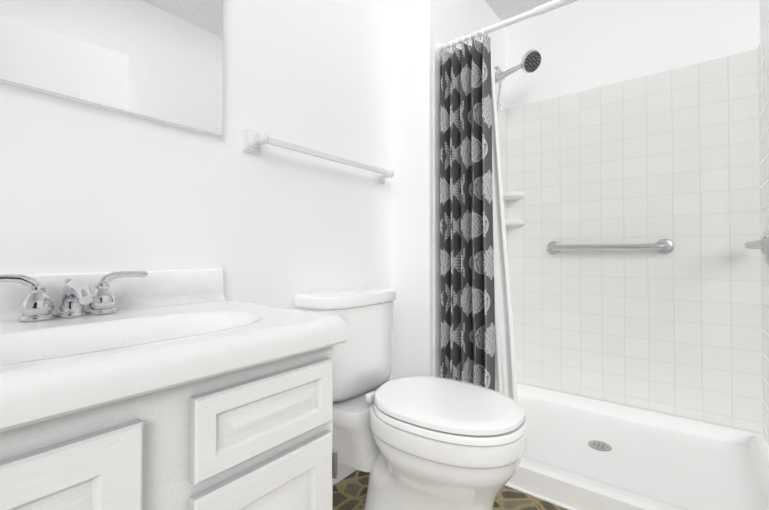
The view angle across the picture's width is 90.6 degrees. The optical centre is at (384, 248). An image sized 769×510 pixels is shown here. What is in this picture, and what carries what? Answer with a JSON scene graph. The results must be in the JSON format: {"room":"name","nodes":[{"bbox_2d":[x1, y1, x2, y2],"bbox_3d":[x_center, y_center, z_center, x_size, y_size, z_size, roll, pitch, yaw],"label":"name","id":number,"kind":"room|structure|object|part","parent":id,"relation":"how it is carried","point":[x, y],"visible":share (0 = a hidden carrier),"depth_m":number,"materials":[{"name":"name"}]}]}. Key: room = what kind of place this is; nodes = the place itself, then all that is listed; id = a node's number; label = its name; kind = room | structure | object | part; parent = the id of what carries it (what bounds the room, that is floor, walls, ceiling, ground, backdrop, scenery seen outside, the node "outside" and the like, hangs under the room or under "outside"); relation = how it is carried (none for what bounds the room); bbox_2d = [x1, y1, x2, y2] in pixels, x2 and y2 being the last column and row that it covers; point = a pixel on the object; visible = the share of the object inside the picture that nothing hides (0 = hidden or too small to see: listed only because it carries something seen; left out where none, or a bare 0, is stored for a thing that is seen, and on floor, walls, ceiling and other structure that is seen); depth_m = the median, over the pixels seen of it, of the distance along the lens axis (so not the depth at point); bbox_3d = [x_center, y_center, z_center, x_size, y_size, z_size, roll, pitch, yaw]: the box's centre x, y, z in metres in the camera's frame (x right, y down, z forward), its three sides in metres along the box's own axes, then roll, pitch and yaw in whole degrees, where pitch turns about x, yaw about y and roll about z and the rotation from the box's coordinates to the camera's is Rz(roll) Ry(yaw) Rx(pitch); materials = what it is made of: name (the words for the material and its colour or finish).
{"room":"bathroom","nodes":[
{"label":"bathroom","id":0,"kind":"room"},
{"bbox_2d":[0,0,391,484],"bbox_3d":[-0.797,-0.267,0.891,0.122,2.450,2.590,-1,-1,38],"label":"wall","id":1,"kind":"structure","parent":0,"point":[84,187],"depth_m":1.13,"materials":[{"name":"white paint"}]},
{"bbox_3d":[-0.915,-0.780,0.666,0.020,0.850,1.320,-1,-1,38],"label":"mirror","id":2,"kind":"part","parent":1,"relation":"part of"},
{"bbox_2d":[242,128,393,183],"bbox_3d":[-0.203,-0.353,1.512,0.082,0.074,0.746,-1,-1,38],"label":"towel rail","id":3,"kind":"object","parent":1,"relation":"attached to","point":[253,141],"visible":1,"depth_m":1.34,"materials":[{"name":"white metal"}]},
{"bbox_2d":[392,0,505,379],"bbox_3d":[0.380,-0.248,2.223,0.320,2.450,0.960,-1,-1,38],"label":"wall","id":4,"kind":"structure","parent":0,"point":[421,29],"depth_m":1.82,"materials":[{"name":"white paint"}]},
{"bbox_2d":[433,50,506,376],"bbox_3d":[0.515,-0.037,2.127,0.008,1.775,0.922,-1,-1,38],"label":"wall tile","id":5,"kind":"structure","parent":4,"relation":"attached to","point":[502,122],"depth_m":1.79,"materials":[{"name":"white tile"}]},
{"bbox_2d":[494,49,541,113],"bbox_3d":[0.769,-0.642,2.236,0.280,0.989,0.297,-1,-1,38],"label":"shower head","id":6,"kind":"object","parent":5,"relation":"attached to","point":[531,61],"visible":0.62,"depth_m":2.20},
{"bbox_2d":[437,0,577,53],"bbox_3d":[0.732,-0.961,1.452,1.198,0.049,0.044,-1,-1,38],"label":"curtain rod","id":7,"kind":"object","parent":4,"relation":"attached to","point":[545,7],"visible":0.88,"depth_m":1.61,"materials":[{"name":"white metal"}]},
{"bbox_2d":[440,34,494,389],"bbox_3d":[0.370,-0.158,1.727,0.265,1.535,0.151,-1,-1,38],"label":"shower curtain","id":8,"kind":"object","parent":7,"relation":"hanging from","point":[467,284],"visible":1,"depth_m":1.70,"materials":[{"name":"fabric"}]},
{"bbox_2d":[491,51,517,400],"bbox_3d":[0.462,-0.124,1.787,0.327,1.590,0.040,-1,-1,38],"label":"curtain liner","id":9,"kind":"object","parent":7,"relation":"hanging from","point":[505,374],"visible":0.23,"depth_m":1.73,"materials":[{"name":"white plastic"}]},
{"bbox_2d":[333,470,566,509],"bbox_3d":[0.088,1.007,0.786,1.620,0.100,3.750,-1,-1,38],"label":"floor","id":10,"kind":"structure","parent":0,"point":[350,492],"depth_m":1.47,"materials":[{"name":"tile"}]},
{"bbox_2d":[0,268,347,509],"bbox_3d":[-0.546,0.504,0.688,0.551,0.902,0.804,-1,-1,38],"label":"bathroom vanity","id":11,"kind":"object","parent":10,"relation":"on","point":[187,389],"visible":0.98,"depth_m":0.63,"materials":[{"name":"paint"}]},
{"bbox_2d":[0,271,147,321],"bbox_3d":[-0.651,0.099,0.805,0.143,0.094,0.307,-1,-1,38],"label":"faucet","id":12,"kind":"object","parent":11,"relation":"on","point":[37,302],"visible":1,"depth_m":0.79,"materials":[{"name":"silver metal"}]},
{"bbox_2d":[293,287,526,509],"bbox_3d":[0.087,0.562,1.296,0.767,0.803,0.431,-1,-1,38],"label":"toilet","id":13,"kind":"object","parent":10,"relation":"on","point":[423,443],"visible":0.88,"depth_m":1.18,"materials":[{"name":"ceramic"}]},
{"bbox_2d":[505,382,768,509],"bbox_3d":[0.987,0.910,1.749,1.196,0.125,0.922,-1,-1,38],"label":"shower pan","id":14,"kind":"object","parent":10,"relation":"on","point":[653,460],"visible":0.83,"depth_m":1.63,"materials":[{"name":"white plastic"}]},
{"bbox_2d":[588,440,611,450],"bbox_3d":[1.002,0.915,1.768,0.096,0.005,0.096,-1,-1,38],"label":"shower drain","id":15,"kind":"object","parent":14,"relation":"on","point":[599,445],"visible":1,"depth_m":1.76,"materials":[{"name":"silver metal"}]},
{"bbox_2d":[485,0,552,26],"bbox_3d":[0.088,-1.543,0.821,1.620,0.100,3.750,-1,-1,38],"label":"ceiling","id":16,"kind":"structure","parent":0,"point":[503,10],"depth_m":2.31,"materials":[{"name":"white paint"}]},
{"bbox_2d":[506,0,759,432],"bbox_3d":[1.218,-0.248,2.236,1.620,2.450,0.100,-1,-1,38],"label":"wall","id":17,"kind":"structure","parent":0,"point":[580,45],"depth_m":2.12,"materials":[{"name":"white paint"}]},
{"bbox_2d":[503,191,524,199],"bbox_3d":[0.814,-0.340,2.409,0.115,0.039,0.115,-1,-1,38],"label":"corner shelf","id":18,"kind":"object","parent":17,"relation":"attached to","point":[509,195],"visible":0.96,"depth_m":2.39,"materials":[{"name":"white ceramic"}]},
{"bbox_2d":[505,219,524,226],"bbox_3d":[0.814,-0.165,2.406,0.115,0.039,0.115,-1,-1,38],"label":"corner shelf","id":19,"kind":"object","parent":17,"relation":"attached to","point":[513,222],"visible":0.85,"depth_m":2.38,"materials":[{"name":"white ceramic"}]},
{"bbox_2d":[507,49,762,432],"bbox_3d":[1.271,-0.037,2.123,1.200,1.775,0.008,-1,-1,38],"label":"wall tile","id":20,"kind":"structure","parent":17,"relation":"attached to","point":[672,155],"depth_m":2.02,"materials":[{"name":"white tile"}]},
{"bbox_2d":[547,239,673,253],"bbox_3d":[1.221,-0.010,2.115,0.620,0.080,0.064,-1,-1,38],"label":"grab rail","id":21,"kind":"object","parent":20,"relation":"attached to","point":[663,246],"visible":1,"depth_m":2.05,"materials":[{"name":"silver metal"}]},
{"bbox_2d":[759,0,768,41],"bbox_3d":[1.007,-0.269,0.741,0.100,2.450,2.510,-1,-1,38],"label":"wall","id":22,"kind":"structure","parent":0,"point":[764,10],"depth_m":1.68,"materials":[{"name":"white paint"}]},
{"bbox_2d":[758,20,768,444],"bbox_3d":[1.451,-0.047,1.389,0.008,1.775,0.922,-1,-1,38],"label":"wall tile","id":23,"kind":"structure","parent":22,"relation":"attached to","point":[763,66],"depth_m":1.66,"materials":[{"name":"white tile"}]},
{"bbox_2d":[745,236,765,253],"bbox_3d":[1.496,-0.018,1.505,0.064,0.080,0.540,-1,-1,38],"label":"grab rail","id":24,"kind":"object","parent":23,"relation":"attached to","point":[758,244],"visible":0.88,"depth_m":1.50,"materials":[{"name":"silver metal"}]},
{"bbox_2d":[764,235,768,265],"bbox_3d":[0.353,-0.071,0.171,0.106,2.022,0.800,0,-1,31],"label":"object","id":25,"kind":"structure","parent":23,"relation":"attached to","point":[766,250],"depth_m":0.48,"materials":[{"name":"white paint"}]}
]}

